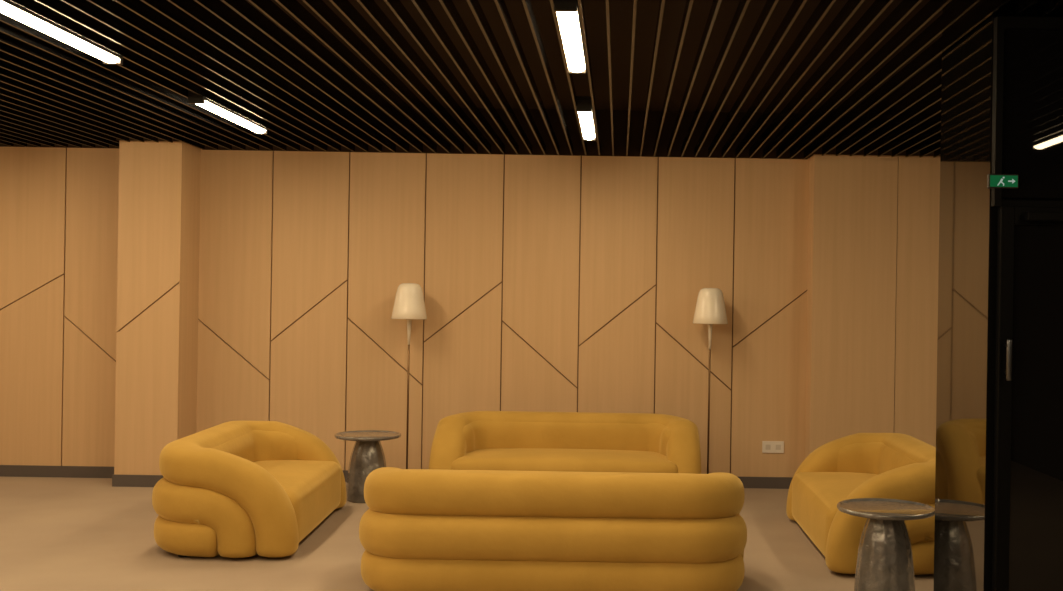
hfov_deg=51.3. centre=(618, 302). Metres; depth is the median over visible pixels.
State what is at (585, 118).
diffuser
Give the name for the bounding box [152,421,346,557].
sofa
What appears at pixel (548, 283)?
wall
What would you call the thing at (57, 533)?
floor
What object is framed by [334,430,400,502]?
side table
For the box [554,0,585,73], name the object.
ceiling light
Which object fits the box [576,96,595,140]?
ceiling light
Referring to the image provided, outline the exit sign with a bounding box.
[987,174,1018,188]
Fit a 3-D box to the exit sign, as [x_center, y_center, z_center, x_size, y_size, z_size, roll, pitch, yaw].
[1.681,-0.532,4.815,0.132,0.062,0.028,1,0,0]
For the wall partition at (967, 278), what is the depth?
5.15 m
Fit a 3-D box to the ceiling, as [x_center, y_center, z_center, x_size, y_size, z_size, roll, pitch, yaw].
[-1.476,-1.563,2.750,11.400,0.500,13.900,1,0,0]
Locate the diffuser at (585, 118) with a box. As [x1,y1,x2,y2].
[578,112,594,139]
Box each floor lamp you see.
[391,283,426,468]
[693,288,727,473]
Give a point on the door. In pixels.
(1027, 544)
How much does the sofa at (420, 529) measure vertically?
0.692 m
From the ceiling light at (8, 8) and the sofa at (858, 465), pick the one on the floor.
the sofa at (858, 465)
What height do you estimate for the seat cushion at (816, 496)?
0.395 m
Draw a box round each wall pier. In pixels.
[114,140,200,474]
[805,154,939,457]
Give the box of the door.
[992,206,1062,590]
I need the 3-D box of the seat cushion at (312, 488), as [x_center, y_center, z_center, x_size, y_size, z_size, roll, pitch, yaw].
[-2.432,1.353,7.590,0.774,0.395,1.480,1,0,-3]
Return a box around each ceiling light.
[0,0,122,64]
[188,90,267,133]
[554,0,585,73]
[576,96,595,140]
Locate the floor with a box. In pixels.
[0,476,933,590]
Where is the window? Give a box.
[991,16,1062,206]
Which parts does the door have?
handle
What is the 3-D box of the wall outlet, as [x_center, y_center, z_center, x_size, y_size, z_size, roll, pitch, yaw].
[1.355,1.267,9.674,0.190,0.104,0.012,1,0,0]
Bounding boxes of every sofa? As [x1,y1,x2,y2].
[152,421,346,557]
[359,467,746,590]
[429,411,700,473]
[786,433,935,574]
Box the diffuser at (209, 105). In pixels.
[197,101,265,132]
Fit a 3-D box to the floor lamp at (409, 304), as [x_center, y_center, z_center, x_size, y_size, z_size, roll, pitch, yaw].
[-1.813,0.705,9.460,0.304,1.753,0.304,1,0,0]
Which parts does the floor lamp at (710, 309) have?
lamp shade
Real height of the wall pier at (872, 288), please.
3.300 m
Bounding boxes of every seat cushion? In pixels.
[254,460,340,541]
[451,448,677,472]
[792,472,876,555]
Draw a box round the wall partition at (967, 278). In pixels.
[934,0,1062,590]
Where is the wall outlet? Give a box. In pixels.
[762,441,783,452]
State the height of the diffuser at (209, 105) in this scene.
0.026 m
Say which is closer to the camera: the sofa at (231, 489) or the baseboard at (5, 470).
the sofa at (231, 489)
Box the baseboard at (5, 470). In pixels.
[0,465,792,488]
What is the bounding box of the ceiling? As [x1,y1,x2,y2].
[0,0,1062,158]
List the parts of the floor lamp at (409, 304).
lamp shade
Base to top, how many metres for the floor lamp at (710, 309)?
1.753 m
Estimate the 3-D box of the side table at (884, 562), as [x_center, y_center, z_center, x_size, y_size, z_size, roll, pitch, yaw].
[1.445,1.368,5.970,0.524,0.529,0.524,1,0,0]
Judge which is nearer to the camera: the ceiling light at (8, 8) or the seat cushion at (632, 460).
the ceiling light at (8, 8)
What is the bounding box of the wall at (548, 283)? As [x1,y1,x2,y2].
[0,147,809,476]
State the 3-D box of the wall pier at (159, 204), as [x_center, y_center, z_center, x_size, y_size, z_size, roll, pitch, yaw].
[-3.962,-0.102,9.470,0.526,3.300,0.420,1,0,0]
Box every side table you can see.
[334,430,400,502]
[837,498,934,590]
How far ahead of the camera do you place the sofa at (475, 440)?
8.89 m
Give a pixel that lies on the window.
(1027, 94)
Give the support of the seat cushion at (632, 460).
on the sofa at (475, 440)
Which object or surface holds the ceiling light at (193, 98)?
attached to the ceiling

